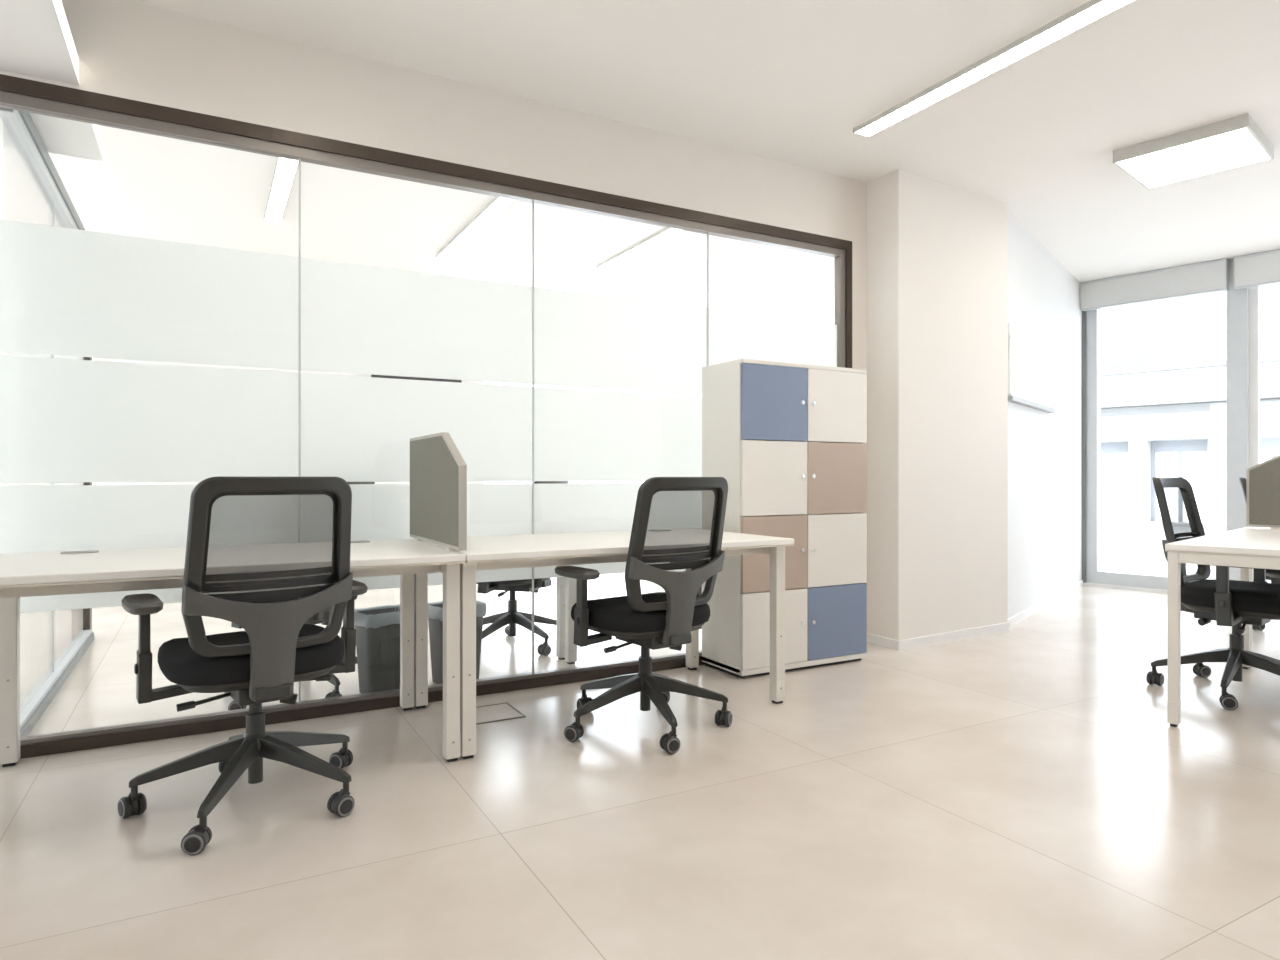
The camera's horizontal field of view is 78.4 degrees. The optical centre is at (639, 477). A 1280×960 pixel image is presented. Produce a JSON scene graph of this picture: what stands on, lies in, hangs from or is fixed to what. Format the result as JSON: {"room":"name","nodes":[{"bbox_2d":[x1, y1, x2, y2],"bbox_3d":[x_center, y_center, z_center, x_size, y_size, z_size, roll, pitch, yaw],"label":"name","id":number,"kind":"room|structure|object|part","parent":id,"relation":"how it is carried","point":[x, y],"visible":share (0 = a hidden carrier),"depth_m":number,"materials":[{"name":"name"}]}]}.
{"room":"open-plan office","nodes":[
{"label":"open-plan office","id":0,"kind":"room"},
{"bbox_2d":[0,107,93,736],"bbox_3d":[-2.903,-0.212,3.882,0.115,2.425,2.395,0,0,-29],"label":"window","id":1,"kind":"structure","parent":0,"point":[20,125],"depth_m":3.59,"materials":[{"name":"glass"}]},
{"bbox_3d":[-2.881,-0.196,3.868,0.010,2.268,2.230,0,0,-29],"label":"glass pane","id":2,"kind":"part","parent":1,"relation":"part of","materials":[{"name":"clear glass"}]},
{"bbox_3d":[-3.469,-0.210,4.880,0.093,2.420,0.100,0,0,-29],"label":"post","id":3,"kind":"part","parent":1,"relation":"part of","materials":[{"name":"white metal"}]},
{"bbox_2d":[0,352,661,485],"bbox_3d":[-3.909,-0.400,6.866,9.820,2.800,0.200,0,0,-29],"label":"wall","id":4,"kind":"structure","parent":0,"point":[93,358],"depth_m":6.78,"materials":[{"name":"white paint"}]},
{"bbox_2d":[371,375,461,382],"bbox_3d":[-2.176,-1.075,7.675,0.865,0.450,0.055,0,0,-29],"label":"wall screen","id":5,"kind":"object","parent":4,"relation":"attached to","point":[376,376],"visible":0.02,"depth_m":7.64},
{"bbox_2d":[0,0,866,582],"bbox_3d":[-2.371,-0.400,2.762,8.530,2.800,0.100,0,0,-29],"label":"wall","id":6,"kind":"structure","parent":0,"point":[127,49],"depth_m":3.50,"materials":[{"name":"paint"}]},
{"bbox_2d":[0,0,75,84],"bbox_3d":[-2.041,-1.488,0.991,1.790,0.103,3.313,0,0,-29],"label":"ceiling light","id":7,"kind":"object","parent":6,"relation":"attached to","point":[31,44],"depth_m":2.59,"materials":[{"name":"white paint"}]},
{"bbox_2d":[0,112,100,160],"bbox_3d":[-3.061,-1.488,2.829,1.790,0.103,0.683,0,0,-29],"label":"trim","id":8,"kind":"structure","parent":6,"relation":"attached to","point":[60,136],"depth_m":3.31,"materials":[{"name":"white paint"}]},
{"bbox_2d":[49,0,78,85],"bbox_3d":[-1.255,-1.487,1.426,0.008,0.100,3.311,0,0,-29],"label":"light strip","id":9,"kind":"object","parent":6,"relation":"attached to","point":[56,5],"visible":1,"depth_m":2.62,"materials":[{"name":"white plastic"}]},
{"bbox_2d":[89,123,103,161],"bbox_3d":[-2.275,-1.487,3.266,0.008,0.100,0.681,0,0,-29],"label":"light strip","id":10,"kind":"object","parent":6,"relation":"attached to","point":[96,132],"visible":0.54,"depth_m":3.41,"materials":[{"name":"white plastic"}]},
{"bbox_2d":[92,124,102,156],"bbox_3d":[-2.276,-1.489,3.266,0.006,0.096,0.681,0,0,-29],"label":"diffuser","id":11,"kind":"object","parent":10,"relation":"attached to","point":[96,132],"depth_m":3.41,"materials":[{"name":"white plastic"}]},
{"bbox_2d":[0,74,851,758],"bbox_3d":[-0.798,-0.212,3.616,4.710,2.425,0.070,0,0,-29],"label":"glass","id":12,"kind":"object","parent":6,"relation":"in","point":[64,291],"visible":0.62,"depth_m":3.33,"materials":[{"name":"clear glass"}]},
{"bbox_3d":[-1.856,-0.196,3.024,0.997,2.268,0.010,0,0,-29],"label":"glass pane","id":13,"kind":"part","parent":12,"relation":"part of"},
{"bbox_2d":[0,573,1279,959],"bbox_3d":[0.770,1.100,2.828,14.690,0.200,12.000,0,0,-29],"label":"floor","id":14,"kind":"structure","parent":0,"point":[1026,791],"depth_m":2.34,"materials":[{"name":"tile"}]},
{"bbox_2d":[0,539,465,766],"bbox_3d":[-1.421,0.630,2.739,1.414,0.739,0.820,0,0,-29],"label":"office desk","id":15,"kind":"object","parent":14,"relation":"on","point":[115,570],"visible":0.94,"depth_m":2.72,"materials":[{"name":"laminate"}]},
{"bbox_3d":[-2.197,0.642,2.736,0.052,0.691,0.052,0,0,-29],"label":"leg","id":16,"kind":"part","parent":15,"relation":"part of","materials":[{"name":"paint"}]},
{"bbox_3d":[-1.416,0.319,2.731,1.308,0.043,0.520,0,0,-29],"label":"cross rail","id":17,"kind":"part","parent":15,"relation":"part of","materials":[{"name":"metal"}]},
{"bbox_3d":[-1.007,0.642,3.395,0.052,0.691,0.052,0,0,-29],"label":"leg","id":18,"kind":"part","parent":15,"relation":"part of","materials":[{"name":"paint"}]},
{"bbox_3d":[-0.669,0.642,2.785,0.052,0.691,0.052,0,0,-29],"label":"leg","id":19,"kind":"part","parent":15,"relation":"part of","materials":[{"name":"paint"}]},
{"bbox_2d":[117,477,367,854],"bbox_3d":[-1.201,0.498,2.437,0.686,1.004,0.663,0,0,-38],"label":"office chair","id":20,"kind":"object","parent":14,"relation":"on","point":[264,556],"visible":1,"depth_m":2.25,"materials":[{"name":"plastic"}]},
{"bbox_3d":[-1.391,0.512,2.302,0.155,0.269,0.065,0,0,-38],"label":"armrest","id":21,"kind":"part","parent":20,"relation":"part of","materials":[{"name":"plastic"}]},
{"bbox_3d":[-1.356,0.851,2.364,0.313,0.114,0.049,0,0,-21],"label":"leg","id":22,"kind":"part","parent":20,"relation":"part of","materials":[{"name":"plastic"}]},
{"bbox_3d":[-1.284,0.660,2.318,0.147,0.033,0.023,0,0,-40],"label":"tilt lever","id":23,"kind":"part","parent":20,"relation":"part of","materials":[{"name":"plastic"}]},
{"bbox_3d":[-1.180,0.851,2.250,0.049,0.114,0.313,0,0,-3],"label":"leg","id":24,"kind":"part","parent":20,"relation":"part of","materials":[{"name":"plastic"}]},
{"bbox_3d":[-1.305,0.851,2.563,0.049,0.114,0.314,0,0,-41],"label":"leg","id":25,"kind":"part","parent":20,"relation":"part of","materials":[{"name":"plastic"}]},
{"bbox_2d":[158,624,344,685],"bbox_3d":[-1.211,0.546,2.455,0.496,0.102,0.484,0,0,-38],"label":"seat cushion","id":26,"kind":"object","parent":20,"relation":"on","point":[181,665],"depth_m":2.26,"materials":[{"name":"black fabric"}]},
{"bbox_3d":[-1.044,0.248,2.242,0.445,0.504,0.164,0,0,-38],"label":"frame","id":27,"kind":"part","parent":20,"relation":"part of","materials":[{"name":"plastic"}]},
{"bbox_3d":[-1.048,0.464,2.248,0.446,0.349,0.090,0,0,-38],"label":"stem","id":28,"kind":"part","parent":20,"relation":"part of","materials":[{"name":"grey plastic"}]},
{"bbox_3d":[-1.068,0.670,2.386,0.050,0.041,0.032,0,0,-17],"label":"tension knob","id":29,"kind":"part","parent":20,"relation":"part of","materials":[{"name":"plastic"}]},
{"bbox_3d":[-1.017,0.851,2.382,0.313,0.114,0.049,0,0,15],"label":"leg","id":30,"kind":"part","parent":20,"relation":"part of","materials":[{"name":"plastic"}]},
{"bbox_3d":[-1.092,0.851,2.578,0.049,0.114,0.313,0,0,33],"label":"leg","id":31,"kind":"part","parent":20,"relation":"part of","materials":[{"name":"plastic"}]},
{"bbox_3d":[-1.105,0.662,2.576,0.178,0.036,0.020,0,0,-45],"label":"height lever","id":32,"kind":"part","parent":20,"relation":"part of","materials":[{"name":"plastic"}]},
{"bbox_3d":[-1.018,0.512,2.593,0.155,0.269,0.065,0,0,-38],"label":"armrest","id":33,"kind":"part","parent":20,"relation":"part of","materials":[{"name":"plastic"}]},
{"bbox_2d":[224,482,374,710],"bbox_3d":[-1.574,0.498,3.619,0.659,1.004,0.708,0,0,25],"label":"office chair","id":34,"kind":"object","parent":14,"relation":"on","point":[322,617],"visible":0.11,"depth_m":3.50,"materials":[{"name":"plastic"}]},
{"bbox_3d":[-1.705,0.512,3.435,0.065,0.269,0.155,0,0,25],"label":"armrest","id":35,"kind":"part","parent":34,"relation":"part of","materials":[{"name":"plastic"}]},
{"bbox_3d":[-1.375,0.464,3.542,0.090,0.349,0.446,0,0,25],"label":"stem","id":36,"kind":"part","parent":34,"relation":"part of","materials":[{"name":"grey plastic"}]},
{"bbox_3d":[-1.442,0.851,3.529,0.313,0.114,0.049,0,0,38],"label":"leg","id":37,"kind":"part","parent":34,"relation":"part of","materials":[{"name":"plastic"}]},
{"bbox_3d":[-1.369,0.248,3.539,0.164,0.504,0.445,0,0,25],"label":"frame","id":38,"kind":"part","parent":34,"relation":"part of","materials":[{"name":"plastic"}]},
{"bbox_2d":[354,604,399,693],"bbox_3d":[-1.199,0.807,3.680,0.259,0.386,0.217,0,0,-41],"label":"waste bin","id":39,"kind":"object","parent":14,"relation":"on","point":[377,628],"visible":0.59,"depth_m":3.59,"materials":[{"name":"grey plastic"}]},
{"bbox_2d":[428,600,486,683],"bbox_3d":[-0.907,0.807,3.865,0.259,0.386,0.217,0,0,-41],"label":"waste bin","id":40,"kind":"object","parent":14,"relation":"on","point":[435,609],"visible":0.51,"depth_m":3.81,"materials":[{"name":"grey plastic"}]},
{"bbox_2d":[476,702,525,724],"bbox_3d":[-0.634,0.998,3.330,0.230,0.004,0.230,0,0,-29],"label":"floor hatch","id":41,"kind":"object","parent":14,"relation":"on","point":[502,711],"visible":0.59,"depth_m":3.33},
{"bbox_2d":[476,481,568,655],"bbox_3d":[-0.770,0.498,4.660,0.659,1.004,0.701,0,0,19],"label":"office chair","id":42,"kind":"object","parent":14,"relation":"on","point":[512,617],"visible":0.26,"depth_m":4.56,"materials":[{"name":"plastic"}]},
{"bbox_3d":[-0.859,0.512,4.452,0.065,0.269,0.155,0,0,19],"label":"armrest","id":43,"kind":"part","parent":42,"relation":"part of","materials":[{"name":"plastic"}]},
{"bbox_3d":[-0.935,0.851,4.691,0.314,0.114,0.049,0,0,7],"label":"leg","id":44,"kind":"part","parent":42,"relation":"part of","materials":[{"name":"plastic"}]},
{"bbox_3d":[-0.833,0.851,4.510,0.138,0.114,0.304,0,0,7],"label":"leg","id":45,"kind":"part","parent":42,"relation":"part of","materials":[{"name":"plastic"}]},
{"bbox_3d":[-0.778,0.660,4.524,0.023,0.033,0.147,0,0,17],"label":"tilt lever","id":46,"kind":"part","parent":42,"relation":"part of","materials":[{"name":"plastic"}]},
{"bbox_3d":[-0.632,0.851,4.542,0.049,0.114,0.313,0,0,-45],"label":"leg","id":47,"kind":"part","parent":42,"relation":"part of","materials":[{"name":"plastic"}]},
{"bbox_3d":[-0.599,0.851,4.749,0.313,0.114,0.049,0,0,-27],"label":"leg","id":48,"kind":"part","parent":42,"relation":"part of","materials":[{"name":"plastic"}]},
{"bbox_3d":[-0.542,0.464,4.593,0.090,0.349,0.446,0,0,19],"label":"stem","id":49,"kind":"part","parent":42,"relation":"part of","materials":[{"name":"grey plastic"}]},
{"bbox_3d":[-0.535,0.248,4.591,0.164,0.504,0.445,0,0,19],"label":"frame","id":50,"kind":"part","parent":42,"relation":"part of","materials":[{"name":"plastic"}]},
{"bbox_2d":[556,577,576,663],"bbox_3d":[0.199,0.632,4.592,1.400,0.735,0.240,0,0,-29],"label":"office desk","id":51,"kind":"object","parent":14,"relation":"on","point":[566,649],"visible":0.27,"depth_m":4.24,"materials":[{"name":"metal"}]},
{"bbox_3d":[-0.430,0.642,4.338,0.052,0.691,0.052,0,0,-29],"label":"leg","id":52,"kind":"part","parent":51,"relation":"part of","materials":[{"name":"white metal"}]},
{"bbox_3d":[-0.373,0.642,4.235,0.052,0.691,0.052,0,0,-29],"label":"leg","id":53,"kind":"part","parent":51,"relation":"part of","materials":[{"name":"white metal"}]},
{"bbox_2d":[414,530,793,758],"bbox_3d":[-0.161,0.630,3.438,1.460,0.739,0.820,0,0,-29],"label":"office desk","id":54,"kind":"object","parent":14,"relation":"on","point":[550,549],"visible":0.71,"depth_m":3.28,"materials":[{"name":"laminate"}]},
{"bbox_3d":[-0.957,0.642,3.423,0.052,0.691,0.052,0,0,-29],"label":"leg","id":55,"kind":"part","parent":54,"relation":"part of","materials":[{"name":"paint"}]},
{"bbox_2d":[410,432,466,550],"bbox_3d":[-0.807,0.046,3.094,0.044,0.436,0.765,0,0,-29],"label":"divider","id":56,"kind":"object","parent":54,"relation":"on","point":[438,470],"visible":1,"depth_m":2.99,"materials":[{"name":"grey fabric"}]},
{"bbox_3d":[-0.618,0.642,2.813,0.052,0.691,0.052,0,0,-29],"label":"leg","id":57,"kind":"part","parent":54,"relation":"part of","materials":[{"name":"paint"}]},
{"bbox_3d":[-0.156,0.319,3.429,1.354,0.043,0.520,0,0,-29],"label":"cross rail","id":58,"kind":"part","parent":54,"relation":"part of","materials":[{"name":"metal"}]},
{"bbox_3d":[0.273,0.642,4.105,0.052,0.691,0.052,0,0,-29],"label":"leg","id":59,"kind":"part","parent":54,"relation":"part of","materials":[{"name":"paint"}]},
{"bbox_3d":[0.442,0.319,3.800,0.050,0.043,0.648,0,0,-29],"label":"leg rail","id":60,"kind":"part","parent":54,"relation":"part of","materials":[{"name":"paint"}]},
{"bbox_3d":[0.612,0.642,3.495,0.052,0.691,0.052,0,0,-29],"label":"leg","id":61,"kind":"part","parent":54,"relation":"part of","materials":[{"name":"paint"}]},
{"bbox_2d":[555,477,732,753],"bbox_3d":[0.013,0.498,3.165,0.708,1.004,0.663,0,0,-37],"label":"office chair","id":62,"kind":"object","parent":14,"relation":"on","point":[675,544],"visible":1,"depth_m":2.99,"materials":[{"name":"plastic"}]},
{"bbox_3d":[-0.184,0.512,3.058,0.155,0.269,0.065,0,0,-36],"label":"armrest","id":63,"kind":"part","parent":62,"relation":"part of","materials":[{"name":"plastic"}]},
{"bbox_3d":[-0.122,0.851,3.073,0.313,0.114,0.049,0,0,-36],"label":"leg","id":64,"kind":"part","parent":62,"relation":"part of","materials":[{"name":"plastic"}]},
{"bbox_3d":[-0.126,0.851,3.278,0.314,0.114,0.049,0,0,33],"label":"leg","id":65,"kind":"part","parent":62,"relation":"part of","materials":[{"name":"plastic"}]},
{"bbox_3d":[-0.076,0.660,3.071,0.147,0.033,0.023,0,0,-38],"label":"tilt lever","id":66,"kind":"part","parent":62,"relation":"part of","materials":[{"name":"plastic"}]},
{"bbox_2d":[571,592,709,632],"bbox_3d":[0.001,0.546,3.207,0.496,0.102,0.484,0,0,-36],"label":"seat cushion","id":67,"kind":"object","parent":62,"relation":"on","point":[612,614],"depth_m":2.98,"materials":[{"name":"black fabric"}]},
{"bbox_3d":[0.078,0.851,3.010,0.049,0.114,0.313,0,0,-19],"label":"leg","id":68,"kind":"part","parent":62,"relation":"part of","materials":[{"name":"plastic"}]},
{"bbox_3d":[0.142,0.670,3.134,0.050,0.041,0.032,0,0,-16],"label":"tension knob","id":69,"kind":"part","parent":62,"relation":"part of","materials":[{"name":"plastic"}]},
{"bbox_3d":[0.162,0.248,2.990,0.445,0.504,0.164,0,0,-36],"label":"frame","id":70,"kind":"part","parent":62,"relation":"part of","materials":[{"name":"plastic"}]},
{"bbox_3d":[0.158,0.464,2.995,0.446,0.349,0.090,0,0,-36],"label":"stem","id":71,"kind":"part","parent":62,"relation":"part of","materials":[{"name":"grey plastic"}]},
{"bbox_3d":[0.200,0.851,3.181,0.313,0.114,0.049,0,0,-1],"label":"leg","id":72,"kind":"part","parent":62,"relation":"part of","materials":[{"name":"plastic"}]},
{"bbox_3d":[0.197,0.512,3.340,0.155,0.269,0.065,0,0,-36],"label":"armrest","id":73,"kind":"part","parent":62,"relation":"part of","materials":[{"name":"plastic"}]},
{"bbox_2d":[702,358,866,677],"bbox_3d":[0.789,0.204,4.239,0.840,1.592,0.369,0,0,-29],"label":"cabinet","id":74,"kind":"object","parent":14,"relation":"on","point":[787,440],"visible":0.96,"depth_m":4.07,"materials":[{"name":"white laminate"}]},
{"bbox_3d":[0.686,-0.381,3.992,0.416,0.378,0.018,0,0,-29],"label":"locker door","id":75,"kind":"part","parent":74,"relation":"part of","materials":[{"name":"blue laminate"}]},
{"bbox_3d":[0.686,0.001,3.992,0.416,0.377,0.018,0,0,-29],"label":"locker door","id":76,"kind":"part","parent":74,"relation":"part of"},
{"bbox_3d":[0.686,0.382,3.992,0.416,0.378,0.018,0,0,-29],"label":"locker door","id":77,"kind":"part","parent":74,"relation":"part of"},
{"bbox_3d":[0.686,0.763,3.992,0.416,0.377,0.018,0,0,-29],"label":"locker door","id":78,"kind":"part","parent":74,"relation":"part of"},
{"bbox_3d":[1.053,-0.381,4.196,0.416,0.378,0.018,0,0,-29],"label":"locker door","id":79,"kind":"part","parent":74,"relation":"part of","materials":[{"name":"white laminate"}]},
{"bbox_3d":[1.053,0.001,4.196,0.416,0.377,0.018,0,0,-29],"label":"locker door","id":80,"kind":"part","parent":74,"relation":"part of","materials":[{"name":"brown laminate"}]},
{"bbox_3d":[1.053,0.382,4.196,0.416,0.378,0.018,0,0,-29],"label":"locker door","id":81,"kind":"part","parent":74,"relation":"part of","materials":[{"name":"white laminate"}]},
{"bbox_3d":[1.053,0.763,4.196,0.416,0.377,0.018,0,0,-29],"label":"locker door","id":82,"kind":"part","parent":74,"relation":"part of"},
{"bbox_2d":[1146,477,1279,709],"bbox_3d":[2.764,0.498,3.626,0.690,1.004,0.667,0,0,-39],"label":"office chair","id":83,"kind":"object","parent":14,"relation":"on","point":[1234,603],"visible":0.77,"depth_m":3.62,"materials":[{"name":"plastic"}]},
{"bbox_3d":[2.620,0.464,3.814,0.446,0.349,0.090,0,0,-39],"label":"stem","id":84,"kind":"part","parent":83,"relation":"part of","materials":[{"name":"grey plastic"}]},
{"bbox_3d":[2.615,0.248,3.819,0.445,0.504,0.164,0,0,-39],"label":"frame","id":85,"kind":"part","parent":83,"relation":"part of","materials":[{"name":"plastic"}]},
{"bbox_3d":[2.605,0.851,3.717,0.313,0.114,0.049,0,0,27],"label":"leg","id":86,"kind":"part","parent":83,"relation":"part of","materials":[{"name":"plastic"}]},
{"bbox_3d":[2.642,0.670,3.675,0.050,0.041,0.032,0,0,-18],"label":"tension knob","id":87,"kind":"part","parent":83,"relation":"part of","materials":[{"name":"plastic"}]},
{"bbox_3d":[2.596,0.512,3.467,0.155,0.269,0.065,0,0,-39],"label":"armrest","id":88,"kind":"part","parent":83,"relation":"part of","materials":[{"name":"plastic"}]},
{"bbox_2d":[1181,579,1279,614],"bbox_3d":[2.786,0.546,3.609,0.496,0.102,0.484,0,0,-39],"label":"seat cushion","id":89,"kind":"object","parent":83,"relation":"on","point":[1248,597],"depth_m":3.52,"materials":[{"name":"black fabric"}]},
{"bbox_3d":[2.638,0.851,3.510,0.313,0.114,0.049,0,0,-45],"label":"leg","id":90,"kind":"part","parent":83,"relation":"part of","materials":[{"name":"plastic"}]},
{"bbox_3d":[2.682,0.662,3.486,0.020,0.036,0.178,0,0,44],"label":"height lever","id":91,"kind":"part","parent":83,"relation":"part of","materials":[{"name":"plastic"}]},
{"bbox_3d":[2.963,0.512,3.765,0.155,0.269,0.065,0,0,-39],"label":"armrest","id":92,"kind":"part","parent":83,"relation":"part of","materials":[{"name":"plastic"}]},
{"bbox_3d":[2.849,0.851,3.479,0.049,0.114,0.314,0,0,-29],"label":"leg","id":93,"kind":"part","parent":83,"relation":"part of","materials":[{"name":"plastic"}]},
{"bbox_3d":[2.940,0.851,3.664,0.313,0.114,0.049,0,0,-9],"label":"leg","id":94,"kind":"part","parent":83,"relation":"part of","materials":[{"name":"plastic"}]},
{"bbox_2d":[1165,528,1279,726],"bbox_3d":[2.915,0.632,3.372,1.440,0.735,0.790,0,0,-43],"label":"office desk","id":95,"kind":"object","parent":14,"relation":"on","point":[1248,548],"visible":0.84,"depth_m":3.15,"materials":[{"name":"laminate"}]},
{"bbox_3d":[2.153,0.642,3.164,0.040,0.691,0.040,0,0,-43],"label":"leg","id":96,"kind":"part","parent":95,"relation":"part of","materials":[{"name":"paint"}]},
{"bbox_3d":[2.402,0.319,2.897,0.038,0.043,0.694,0,0,-43],"label":"leg rail","id":97,"kind":"part","parent":95,"relation":"part of","materials":[{"name":"metal"}]},
{"bbox_3d":[3.175,0.642,4.118,0.040,0.691,0.040,0,0,-43],"label":"leg","id":98,"kind":"part","parent":95,"relation":"part of","materials":[{"name":"paint"}]},
{"bbox_2d":[1246,455,1279,529],"bbox_3d":[3.456,0.046,3.852,0.044,0.436,0.765,0,0,-43],"label":"divider","id":99,"kind":"object","parent":95,"relation":"on","point":[1262,479],"visible":1,"depth_m":4.07,"materials":[{"name":"grey fabric"}]},
{"bbox_2d":[1244,527,1269,667],"bbox_3d":[3.973,0.632,4.358,1.440,0.735,0.790,0,0,-43],"label":"office desk","id":100,"kind":"object","parent":14,"relation":"on","point":[1251,648],"visible":0.13,"depth_m":4.13,"materials":[{"name":"laminate"}]},
{"bbox_3d":[3.210,0.642,4.151,0.040,0.691,0.040,0,0,-43],"label":"leg","id":101,"kind":"part","parent":100,"relation":"part of","materials":[{"name":"paint"}]},
{"bbox_2d":[1238,477,1279,630],"bbox_3d":[4.109,0.498,4.836,0.688,1.004,0.663,0,0,-42],"label":"office chair","id":102,"kind":"object","parent":14,"relation":"on","point":[1273,575],"visible":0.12,"depth_m":4.89,"materials":[{"name":"plastic"}]},
{"bbox_3d":[3.938,0.248,5.018,0.445,0.504,0.164,0,0,-42],"label":"frame","id":103,"kind":"part","parent":102,"relation":"part of","materials":[{"name":"plastic"}]},
{"bbox_2d":[1266,569,1279,573],"bbox_3d":[4.119,0.546,4.817,0.496,0.102,0.484,0,0,-42],"label":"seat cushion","id":104,"kind":"object","parent":102,"relation":"on","point":[1268,571],"depth_m":4.78,"materials":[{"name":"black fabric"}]},
{"bbox_2d":[0,0,1279,318],"bbox_3d":[0.770,-1.900,2.828,14.690,0.200,12.000,0,0,-29],"label":"ceiling","id":105,"kind":"structure","parent":0,"point":[787,81],"depth_m":3.95,"materials":[{"name":"paint"}]},
{"bbox_2d":[264,157,297,222],"bbox_3d":[-2.070,-1.786,4.581,0.110,0.025,1.940,0,0,-29],"label":"recessed light","id":106,"kind":"object","parent":105,"relation":"in","point":[285,170],"visible":0.57,"depth_m":4.86,"materials":[{"name":"white plastic"}]},
{"bbox_2d":[436,197,514,258],"bbox_3d":[-1.042,-1.786,5.345,0.110,0.025,2.280,0,0,-29],"label":"recessed light","id":107,"kind":"object","parent":105,"relation":"in","point":[496,206],"visible":0.6,"depth_m":5.58,"materials":[{"name":"white plastic"}]},
{"bbox_2d":[597,227,683,269],"bbox_3d":[0.151,-1.786,5.812,0.110,0.025,1.940,0,0,-29],"label":"recessed light","id":108,"kind":"object","parent":105,"relation":"in","point":[666,233],"visible":0.59,"depth_m":6.09,"materials":[{"name":"white plastic"}]},
{"bbox_2d":[853,0,1135,137],"bbox_3d":[1.613,-1.786,3.215,0.110,0.025,1.940,0,0,-29],"label":"recessed light","id":109,"kind":"object","parent":105,"relation":"in","point":[1091,11],"visible":1,"depth_m":3.36,"materials":[{"name":"white plastic"}]},
{"bbox_2d":[1113,114,1273,188],"bbox_3d":[3.027,-1.767,4.296,0.600,0.064,0.600,0,0,-41],"label":"ceiling lamp","id":110,"kind":"object","parent":105,"relation":"attached to","point":[1235,142],"visible":1,"depth_m":4.22,"materials":[{"name":"white plastic"}]},
{"bbox_2d":[662,264,833,396],"bbox_3d":[1.316,-0.400,7.361,0.200,2.800,4.000,0,0,-29],"label":"wall","id":111,"kind":"structure","parent":0,"point":[818,284],"depth_m":7.20,"materials":[{"name":"white paint"}]},
{"bbox_2d":[834,169,1007,639],"bbox_3d":[1.843,-0.400,5.060,1.070,2.800,0.535,0,0,-29],"label":"wall pillar","id":112,"kind":"structure","parent":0,"point":[937,252],"depth_m":4.76,"materials":[{"name":"paint"}]},
{"bbox_2d":[867,622,1009,649],"bbox_3d":[1.913,0.973,4.927,1.088,0.055,0.257,0,0,-29],"label":"baseboard","id":113,"kind":"structure","parent":112,"relation":"attached to","point":[1002,627],"depth_m":4.75,"materials":[{"name":"white paint"}]},
{"bbox_2d":[1008,210,1081,617],"bbox_3d":[3.186,-0.400,6.332,0.220,2.800,2.802,0,0,39],"label":"wall","id":114,"kind":"structure","parent":0,"point":[1045,449],"depth_m":6.11,"materials":[{"name":"paint"}]},
{"bbox_2d":[1008,323,1054,412],"bbox_3d":[2.856,-0.772,5.711,0.044,0.515,1.300,0,0,39],"label":"board","id":115,"kind":"object","parent":114,"relation":"attached to","point":[1030,359],"visible":0.88,"depth_m":5.61,"materials":[{"name":"white plastic"}]},
{"bbox_3d":[2.856,-0.530,5.711,0.044,0.030,1.300,0,0,39],"label":"rail","id":116,"kind":"part","parent":115,"relation":"part of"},
{"bbox_2d":[1008,580,1082,626],"bbox_3d":[3.253,0.973,6.234,0.016,0.055,2.732,0,0,39],"label":"baseboard","id":117,"kind":"structure","parent":114,"relation":"attached to","point":[1013,620],"depth_m":6.03,"materials":[{"name":"white paint"}]},
{"label":"outside","id":118,"kind":"structure","parent":0,"visible":0},
{"bbox_3d":[13.187,5.150,13.721,24.488,0.300,25.217,0,0,-29],"label":"ground","id":119,"kind":"structure","parent":118,"visible":0},
{"bbox_2d":[1101,350,1279,582],"bbox_3d":[5.731,0.260,9.062,19.867,9.480,20.569,0,0,-29],"label":"apartment building","id":120,"kind":"structure","parent":119,"relation":"on","point":[1153,403],"depth_m":14.63,"materials":[{"name":"stone"}]},
{"bbox_3d":[11.615,-1.400,12.255,0.300,0.080,21.000,0,0,-43],"label":"cornice","id":121,"kind":"part","parent":120,"relation":"part of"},
{"bbox_3d":[9.821,-0.400,1.350,0.267,2.800,0.340,0,0,-29],"label":"wall","id":122,"kind":"structure","parent":0,"visible":0},
{"bbox_2d":[1082,259,1259,592],"bbox_3d":[6.909,-0.400,4.377,0.130,2.800,8.100,0,0,-43],"label":"window","id":123,"kind":"structure","parent":122,"relation":"in","point":[1242,305],"depth_m":6.49,"materials":[{"name":"grey metal"}]},
{"bbox_2d":[1080,258,1228,310],"bbox_3d":[4.450,-1.669,6.846,0.087,0.258,1.095,0,0,-43],"label":"roller blind","id":124,"kind":"object","parent":123,"relation":"attached to","point":[1208,277],"visible":1,"depth_m":6.78,"materials":[{"name":"fabric"}]},
{"bbox_3d":[4.450,-1.786,6.846,0.087,0.021,1.071,0,0,-43],"label":"head rail","id":125,"kind":"part","parent":124,"relation":"part of","materials":[{"name":"grey metal"}]},
{"bbox_2d":[1234,249,1279,289],"bbox_3d":[5.279,-1.669,5.958,0.087,0.258,1.235,0,0,-43],"label":"roller blind","id":126,"kind":"object","parent":123,"relation":"attached to","point":[1263,268],"visible":1,"depth_m":6.28,"materials":[{"name":"fabric"}]},
{"bbox_3d":[5.279,-1.786,5.958,0.087,0.021,1.211,0,0,-43],"label":"head rail","id":127,"kind":"part","parent":126,"relation":"part of","materials":[{"name":"grey metal"}]}
]}

